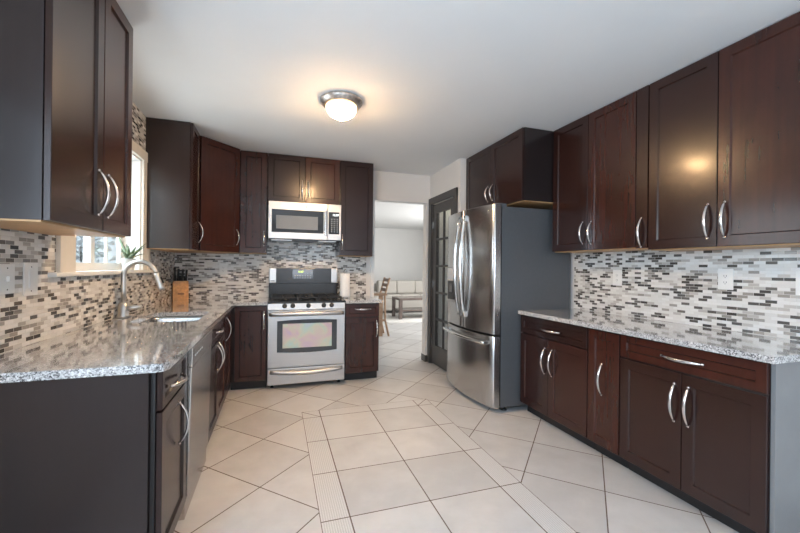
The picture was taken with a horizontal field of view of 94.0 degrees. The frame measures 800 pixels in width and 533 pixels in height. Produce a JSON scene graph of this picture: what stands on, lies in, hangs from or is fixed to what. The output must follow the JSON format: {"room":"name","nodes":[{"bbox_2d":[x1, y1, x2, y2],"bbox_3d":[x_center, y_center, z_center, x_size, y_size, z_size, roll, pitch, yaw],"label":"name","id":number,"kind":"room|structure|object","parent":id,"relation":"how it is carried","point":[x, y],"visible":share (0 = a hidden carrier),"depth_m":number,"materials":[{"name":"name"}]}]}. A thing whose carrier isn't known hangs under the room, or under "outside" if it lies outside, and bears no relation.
{"room":"kitchen","nodes":[
{"label":"kitchen","id":0,"kind":"room"},
{"bbox_2d":[268,171,429,354],"bbox_3d":[-1.072,0.002,4.691,3.070,2.548,0.120,1,0,-18],"label":"wall","id":1,"kind":"structure","parent":0,"point":[392,187],"depth_m":5.03,"materials":[{"name":"paint"}]},
{"bbox_2d":[159,136,240,253],"bbox_3d":[-2.053,-0.719,3.927,0.696,1.122,0.691,1,0,-18],"label":"upper cabinet","id":2,"kind":"object","parent":1,"relation":"attached to","point":[219,162],"visible":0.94,"depth_m":3.80,"materials":[{"name":"brown wood"}]},
{"bbox_2d":[219,263,226,274],"bbox_3d":[-2.036,0.019,4.296,0.084,0.132,0.008,1,0,-18],"label":"wall outlet","id":3,"kind":"object","parent":1,"relation":"attached to","point":[222,266],"visible":1,"depth_m":4.29,"materials":[{"name":"white plastic"}]},
{"bbox_2d":[239,150,267,254],"bbox_3d":[-1.651,-0.715,4.227,0.281,1.122,0.376,1,0,-18],"label":"upper cabinet","id":4,"kind":"object","parent":1,"relation":"attached to","point":[253,165],"visible":0.98,"depth_m":4.10,"materials":[{"name":"brown wood"}]},
{"bbox_2d":[175,238,365,298],"bbox_3d":[-1.471,0.012,4.491,2.172,0.760,0.008,1,0,-18],"label":"backsplash","id":5,"kind":"structure","parent":1,"relation":"attached to","point":[247,276],"depth_m":4.41,"materials":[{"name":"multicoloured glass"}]},
{"bbox_2d":[268,153,339,204],"bbox_3d":[-1.131,-1.002,4.398,0.802,0.538,0.376,1,0,-18],"label":"upper cabinet","id":6,"kind":"object","parent":1,"relation":"attached to","point":[291,178],"visible":0.96,"depth_m":4.25,"materials":[{"name":"brown wood"}]},
{"bbox_2d":[268,201,340,242],"bbox_3d":[-1.120,-0.510,4.377,0.796,0.435,0.425,1,0,-18],"label":"microwave","id":7,"kind":"object","parent":6,"relation":"attached to","point":[287,221],"visible":1,"depth_m":4.19,"materials":[{"name":"silver metal"}]},
{"bbox_2d":[335,160,372,256],"bbox_3d":[-0.560,-0.699,4.588,0.401,1.131,0.376,1,0,-18],"label":"upper cabinet","id":8,"kind":"object","parent":1,"relation":"attached to","point":[356,178],"visible":0.99,"depth_m":4.46,"materials":[{"name":"brown wood"}]},
{"bbox_2d":[370,199,374,296],"bbox_3d":[-0.384,0.200,4.913,0.050,2.168,0.150,1,0,-18],"label":"trim","id":9,"kind":"structure","parent":1,"relation":"attached to","point":[372,257],"depth_m":4.84,"materials":[{"name":"white paint"}]},
{"bbox_2d":[374,228,422,282],"bbox_3d":[-1.762,-0.005,11.698,6.600,2.548,0.120,1,0,-18],"label":"wall","id":10,"kind":"structure","parent":0,"point":[398,253],"depth_m":12.20,"materials":[{"name":"paint"}]},
{"bbox_2d":[430,158,465,349],"bbox_3d":[0.861,0.023,4.864,0.710,2.548,1.005,1,0,-18],"label":"wall","id":11,"kind":"structure","parent":0,"point":[453,175],"depth_m":4.88,"materials":[{"name":"paint"}]},
{"bbox_2d":[421,353,426,361],"bbox_3d":[0.349,1.246,5.164,0.066,0.090,0.142,1,0,-18],"label":"baseboard","id":12,"kind":"structure","parent":11,"relation":"attached to","point":[423,357],"depth_m":5.10,"materials":[{"name":"grey paint"}]},
{"bbox_2d":[427,187,457,371],"bbox_3d":[0.569,0.181,4.734,0.124,2.225,0.830,1,0,-18],"label":"door","id":13,"kind":"structure","parent":11,"relation":"in","point":[437,355],"depth_m":4.93,"materials":[{"name":"grey paint"}]},
{"bbox_2d":[174,310,738,532],"bbox_3d":[0.472,1.323,4.900,6.800,0.060,14.600,1,0,-18],"label":"floor","id":14,"kind":"structure","parent":0,"point":[403,449],"depth_m":2.38,"materials":[{"name":"tile"}]},
{"bbox_2d":[0,353,189,532],"bbox_3d":[-1.293,0.833,1.562,0.701,0.881,0.463,1,0,-18],"label":"base cabinet","id":15,"kind":"object","parent":14,"relation":"on","point":[101,454],"visible":0.88,"depth_m":1.37,"materials":[{"name":"brown wood"}]},
{"bbox_2d":[0,297,267,382],"bbox_3d":[-1.551,0.373,2.827,0.982,0.032,3.104,1,0,-18],"label":"countertop","id":16,"kind":"structure","parent":15,"relation":"on","point":[126,346],"depth_m":1.71,"materials":[{"name":"grey stone"}]},
{"bbox_2d":[111,259,164,319],"bbox_3d":[-1.842,0.148,2.657,0.294,0.411,0.250,1,0,-18],"label":"faucet","id":17,"kind":"object","parent":16,"relation":"on","point":[123,308],"visible":1,"depth_m":2.62,"materials":[{"name":"silver metal"}]},
{"bbox_2d":[140,315,204,322],"bbox_3d":[-1.642,0.480,2.703,0.440,0.181,0.600,1,0,-18],"label":"sink","id":18,"kind":"object","parent":16,"relation":"in","point":[166,318],"visible":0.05,"depth_m":2.95,"materials":[{"name":"metal"}]},
{"bbox_2d":[172,281,188,299],"bbox_3d":[-2.397,0.246,4.062,0.148,0.203,0.134,1,0,-38],"label":"knife block","id":19,"kind":"object","parent":16,"relation":"on","point":[180,289],"visible":0.92,"depth_m":4.01,"materials":[{"name":"brown wood"}]},
{"bbox_2d":[173,267,175,280],"bbox_3d":[-2.417,0.094,3.997,0.023,0.194,0.064,1,0,-36],"label":"knife","id":20,"kind":"object","parent":19,"relation":"in","point":[174,278],"visible":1,"depth_m":3.99,"materials":[{"name":"black plastic"}]},
{"bbox_2d":[178,329,211,520],"bbox_3d":[-1.474,0.831,2.075,0.679,0.881,0.612,1,0,-18],"label":"dishwasher","id":21,"kind":"object","parent":14,"relation":"on","point":[199,355],"visible":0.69,"depth_m":2.07,"materials":[{"name":"silver metal"}]},
{"bbox_2d":[208,315,225,441],"bbox_3d":[-1.696,0.829,2.781,0.701,0.881,0.856,1,0,-18],"label":"base cabinet","id":22,"kind":"object","parent":14,"relation":"on","point":[217,374],"visible":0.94,"depth_m":2.83,"materials":[{"name":"brown wood"}]},
{"bbox_2d":[225,311,231,397],"bbox_3d":[-1.908,0.827,3.423,0.701,0.881,0.488,1,0,-18],"label":"base cabinet","id":23,"kind":"object","parent":14,"relation":"on","point":[228,330],"visible":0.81,"depth_m":3.49,"materials":[{"name":"brown wood"}]},
{"bbox_2d":[230,304,267,389],"bbox_3d":[-1.644,0.830,4.097,0.348,0.881,0.651,1,0,-18],"label":"base cabinet","id":24,"kind":"object","parent":14,"relation":"on","point":[248,364],"visible":0.9,"depth_m":3.84,"materials":[{"name":"brown wood"}]},
{"bbox_2d":[267,268,344,387],"bbox_3d":[-1.076,0.642,4.244,0.808,1.268,0.670,1,0,-18],"label":"range","id":25,"kind":"object","parent":14,"relation":"on","point":[306,319],"visible":1,"depth_m":4.02,"materials":[{"name":"metal"}]},
{"bbox_2d":[268,298,344,303],"bbox_3d":[-1.076,0.375,4.254,0.808,0.030,0.530,1,0,-18],"label":"cooktop","id":26,"kind":"object","parent":25,"relation":"in","point":[282,300],"depth_m":4.05,"materials":[{"name":"black metal"}]},
{"bbox_2d":[343,303,378,379],"bbox_3d":[-0.513,0.842,4.472,0.388,0.881,0.651,1,0,-18],"label":"base cabinet","id":27,"kind":"object","parent":14,"relation":"on","point":[361,356],"visible":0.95,"depth_m":4.21,"materials":[{"name":"brown wood"}]},
{"bbox_2d":[342,296,381,303],"bbox_3d":[-0.500,0.384,4.478,0.413,0.032,0.630,1,0,-18],"label":"countertop","id":28,"kind":"structure","parent":27,"relation":"on","point":[352,299],"depth_m":4.26,"materials":[{"name":"grey stone"}]},
{"bbox_2d":[374,277,390,335],"bbox_3d":[-0.436,0.738,7.073,0.429,1.100,0.400,1,0,-18],"label":"counter stool","id":29,"kind":"object","parent":14,"relation":"on","point":[380,294],"visible":0.7,"depth_m":6.94,"materials":[{"name":"brown wood"}]},
{"bbox_2d":[374,283,421,310],"bbox_3d":[0.285,0.891,11.052,2.500,0.800,0.900,1,0,-18],"label":"sofa","id":30,"kind":"object","parent":14,"relation":"on","point":[408,303],"visible":0.02,"depth_m":10.54,"materials":[{"name":"beige fabric"}]},
{"bbox_2d":[383,293,400,298],"bbox_3d":[-0.329,0.823,10.727,0.568,0.118,0.650,1,0,-18],"label":"seat cushion","id":31,"kind":"object","parent":30,"relation":"on","point":[389,295],"visible":0.3,"depth_m":10.45,"materials":[{"name":"beige fabric"}]},
{"bbox_2d":[376,280,396,292],"bbox_3d":[-0.398,0.572,10.943,0.568,0.377,0.225,1,0,-18],"label":"cushion","id":32,"kind":"object","parent":31,"relation":"on","point":[392,285],"visible":0.79,"depth_m":10.86,"materials":[{"name":"beige fabric"}]},
{"bbox_2d":[396,293,419,295],"bbox_3d":[0.214,0.829,10.906,0.568,0.118,0.650,1,0,-18],"label":"seat cushion","id":33,"kind":"object","parent":30,"relation":"on","point":[401,294],"visible":0.37,"depth_m":10.65,"materials":[{"name":"beige fabric"}]},
{"bbox_2d":[396,280,414,292],"bbox_3d":[0.145,0.578,11.123,0.568,0.377,0.225,1,0,-18],"label":"cushion","id":34,"kind":"object","parent":33,"relation":"on","point":[402,286],"visible":0.84,"depth_m":11.02,"materials":[{"name":"beige fabric"}]},
{"bbox_3d":[0.756,0.835,11.086,0.566,0.118,0.650,1,0,-18],"label":"seat cushion","id":35,"kind":"object","parent":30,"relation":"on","visible":0},
{"bbox_2d":[414,280,422,292],"bbox_3d":[0.687,0.584,11.302,0.566,0.377,0.225,1,0,-18],"label":"cushion","id":36,"kind":"object","parent":35,"relation":"on","point":[418,283],"visible":0.35,"depth_m":11.15,"materials":[{"name":"beige fabric"}]},
{"bbox_2d":[383,312,421,322],"bbox_3d":[0.681,1.289,9.762,2.550,0.012,1.700,1,0,-18],"label":"rug","id":37,"kind":"object","parent":14,"relation":"on","point":[407,317],"visible":0.24,"depth_m":9.34,"materials":[{"name":"white fabric"}]},
{"bbox_2d":[392,296,421,319],"bbox_3d":[0.594,1.023,9.653,1.490,0.518,0.650,1,0,-18],"label":"coffee table","id":38,"kind":"object","parent":37,"relation":"on","point":[401,309],"visible":0.45,"depth_m":9.36,"materials":[{"name":"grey wood"}]},
{"bbox_2d":[394,307,421,311],"bbox_3d":[0.593,1.077,9.653,1.430,0.035,0.590,1,0,-18],"label":"shelf","id":39,"kind":"object","parent":38,"relation":"attached to","point":[404,309],"depth_m":9.36,"materials":[{"name":"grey wood"}]},
{"bbox_2d":[443,203,569,410],"bbox_3d":[1.010,0.362,3.855,0.973,1.872,0.960,1,0,-18],"label":"refrigerator","id":40,"kind":"object","parent":14,"relation":"on","point":[502,262],"visible":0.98,"depth_m":3.43,"materials":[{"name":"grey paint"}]},
{"bbox_2d":[520,315,595,449],"bbox_3d":[1.470,0.863,3.085,0.653,0.881,0.762,1,0,-18],"label":"base cabinet","id":41,"kind":"object","parent":14,"relation":"on","point":[554,354],"visible":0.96,"depth_m":2.93,"materials":[{"name":"brown wood"}]},
{"bbox_2d":[587,328,628,467],"bbox_3d":[1.630,0.865,2.599,0.653,0.881,0.257,1,0,-18],"label":"base cabinet","id":42,"kind":"object","parent":14,"relation":"on","point":[603,412],"visible":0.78,"depth_m":2.50,"materials":[{"name":"brown wood"}]},
{"bbox_2d":[619,334,799,532],"bbox_3d":[1.793,0.866,2.106,0.653,0.881,0.775,1,0,-18],"label":"base cabinet","id":43,"kind":"object","parent":14,"relation":"on","point":[719,433],"visible":0.96,"depth_m":1.86,"materials":[{"name":"brown wood"}]},
{"bbox_2d":[518,308,799,363],"bbox_3d":[1.645,0.407,2.590,0.626,0.032,1.822,1,0,-18],"label":"countertop","id":44,"kind":"structure","parent":43,"relation":"on","point":[767,349],"depth_m":2.18,"materials":[{"name":"grey stone"}]},
{"bbox_2d":[116,0,799,229],"bbox_3d":[0.500,-1.285,4.900,6.800,0.060,14.600,1,0,-18],"label":"ceiling","id":45,"kind":"structure","parent":0,"point":[438,83],"depth_m":2.30,"materials":[{"name":"paint"}]},
{"bbox_2d":[320,91,362,122],"bbox_3d":[-0.444,-1.179,2.819,0.320,0.172,0.320,1,0,-18],"label":"ceiling light","id":46,"kind":"object","parent":45,"relation":"attached to","point":[340,105],"visible":1,"depth_m":2.73,"materials":[{"name":"white glass"}]},
{"bbox_2d":[570,253,573,308],"bbox_3d":[2.283,0.038,1.887,0.120,2.548,7.550,1,0,-18],"label":"wall","id":47,"kind":"structure","parent":0,"point":[571,254],"depth_m":3.59,"materials":[{"name":"paint"}]},
{"bbox_2d":[466,127,553,209],"bbox_3d":[1.202,-0.918,3.887,0.680,0.656,1.038,1,0,-18],"label":"upper cabinet","id":48,"kind":"object","parent":47,"relation":"attached to","point":[516,170],"visible":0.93,"depth_m":3.44,"materials":[{"name":"brown wood"}]},
{"bbox_2d":[552,91,643,252],"bbox_3d":[1.648,-0.687,3.042,0.359,1.108,0.825,1,0,-18],"label":"upper cabinet","id":49,"kind":"object","parent":47,"relation":"attached to","point":[594,154],"visible":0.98,"depth_m":2.92,"materials":[{"name":"brown wood"}]},
{"bbox_2d":[613,270,621,285],"bbox_3d":[1.806,0.085,3.098,0.008,0.132,0.084,1,0,-18],"label":"wall outlet","id":50,"kind":"object","parent":47,"relation":"attached to","point":[617,274],"visible":1,"depth_m":3.09,"materials":[{"name":"white plastic"}]},
{"bbox_2d":[636,85,649,249],"bbox_3d":[1.792,-0.682,2.605,0.359,1.114,0.089,1,0,-18],"label":"upper cabinet","id":51,"kind":"object","parent":47,"relation":"attached to","point":[643,94],"visible":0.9,"depth_m":2.55,"materials":[{"name":"brown wood"}]},
{"bbox_2d":[574,247,799,340],"bbox_3d":[2.017,0.107,2.484,0.008,0.595,2.250,1,0,-18],"label":"backsplash","id":52,"kind":"structure","parent":47,"relation":"attached to","point":[681,287],"depth_m":2.49,"materials":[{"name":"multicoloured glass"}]},
{"bbox_2d":[648,11,799,250],"bbox_3d":[1.940,-0.675,2.159,0.359,1.126,0.845,1,0,-18],"label":"upper cabinet","id":53,"kind":"object","parent":47,"relation":"attached to","point":[724,126],"visible":1,"depth_m":2.06,"materials":[{"name":"brown wood"}]},
{"bbox_2d":[718,269,733,289],"bbox_3d":[2.053,0.075,2.351,0.008,0.132,0.084,1,0,-18],"label":"wall outlet","id":54,"kind":"object","parent":47,"relation":"attached to","point":[725,276],"visible":1,"depth_m":2.35,"materials":[{"name":"white plastic"}]},
{"bbox_2d":[722,280,727,284],"bbox_3d":[2.050,0.095,2.350,0.003,0.030,0.034,1,0,-18],"label":"receptacle","id":55,"kind":"object","parent":54,"relation":"attached to","point":[724,282],"depth_m":2.35,"materials":[{"name":"white plastic"}]},
{"bbox_2d":[796,271,799,294],"bbox_3d":[2.171,0.086,1.993,0.008,0.132,0.084,1,0,-18],"label":"wall outlet","id":56,"kind":"object","parent":47,"relation":"attached to","point":[797,272],"visible":1,"depth_m":2.02,"materials":[{"name":"white plastic"}]},
{"bbox_3d":[-1.439,-0.002,0.656,0.160,2.548,7.550,1,0,-18],"label":"wall","id":57,"kind":"structure","parent":0,"visible":0},
{"bbox_2d":[0,264,14,294],"bbox_3d":[-1.625,0.048,1.522,0.016,0.125,0.165,1,0,-18],"label":"light switch","id":58,"kind":"object","parent":57,"relation":"attached to","point":[7,271],"visible":1,"depth_m":1.55,"materials":[{"name":"white plastic"}]},
{"bbox_2d":[23,262,37,295],"bbox_3d":[-1.689,0.052,1.706,0.009,0.150,0.100,1,0,-18],"label":"light switch","id":59,"kind":"object","parent":57,"relation":"attached to","point":[30,270],"visible":1,"depth_m":1.70,"materials":[{"name":"white plastic"}]},
{"bbox_2d":[0,0,132,237],"bbox_3d":[-1.449,-0.716,1.583,0.386,1.116,0.750,1,0,-18],"label":"upper cabinet","id":60,"kind":"object","parent":57,"relation":"attached to","point":[66,66],"visible":1,"depth_m":1.39,"materials":[{"name":"brown wood"}]},
{"bbox_2d":[0,102,174,353],"bbox_3d":[-2.011,-0.460,2.667,0.008,1.643,3.130,1,0,-18],"label":"backsplash","id":61,"kind":"structure","parent":57,"relation":"attached to","point":[61,305],"depth_m":1.93,"materials":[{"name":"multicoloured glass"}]},
{"bbox_2d":[48,140,152,276],"bbox_3d":[-2.038,-0.465,2.553,0.205,1.019,1.550,1,0,-18],"label":"window","id":62,"kind":"structure","parent":57,"relation":"in","point":[66,264],"depth_m":2.98,"materials":[{"name":"clear glass"}]},
{"bbox_2d":[118,237,147,269],"bbox_3d":[-2.067,-0.121,2.883,0.198,0.283,0.330,1,0,-18],"label":"potted plant","id":63,"kind":"object","parent":62,"relation":"on","point":[128,256],"visible":0.9,"depth_m":2.84,"materials":[{"name":"green plant"}]},
{"bbox_2d":[146,117,203,250],"bbox_3d":[-2.033,-0.719,3.399,0.404,1.122,0.335,1,0,-18],"label":"upper cabinet","id":64,"kind":"object","parent":57,"relation":"attached to","point":[172,146],"visible":0.97,"depth_m":3.24,"materials":[{"name":"brown wood"}]},
{"label":"outside","id":65,"kind":"structure","parent":0,"visible":0},
{"bbox_3d":[-8.912,2.042,2.326,12.580,0.100,18.000,1,0,-18],"label":"ground","id":66,"kind":"structure","parent":65,"visible":0},
{"bbox_2d":[76,236,115,262],"bbox_3d":[-5.793,-0.025,6.803,2.634,4.103,3.695,1,0,-18],"label":"frosted tree","id":67,"kind":"object","parent":66,"relation":"on","point":[101,254],"visible":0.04,"depth_m":6.67,"materials":[{"name":"grey plant"}]},
{"bbox_3d":[-0.662,0.193,4.479,0.100,0.347,0.100,1,0,-18],"label":"paper towel holder","id":68,"kind":"object","parent":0,"visible":0},
{"bbox_2d":[340,274,349,296],"bbox_3d":[-0.662,0.214,4.479,0.121,0.279,0.121,1,0,-18],"label":"paper towel roll","id":69,"kind":"object","parent":68,"relation":"on","point":[344,278],"visible":0.88,"depth_m":4.43,"materials":[{"name":"white paper"}]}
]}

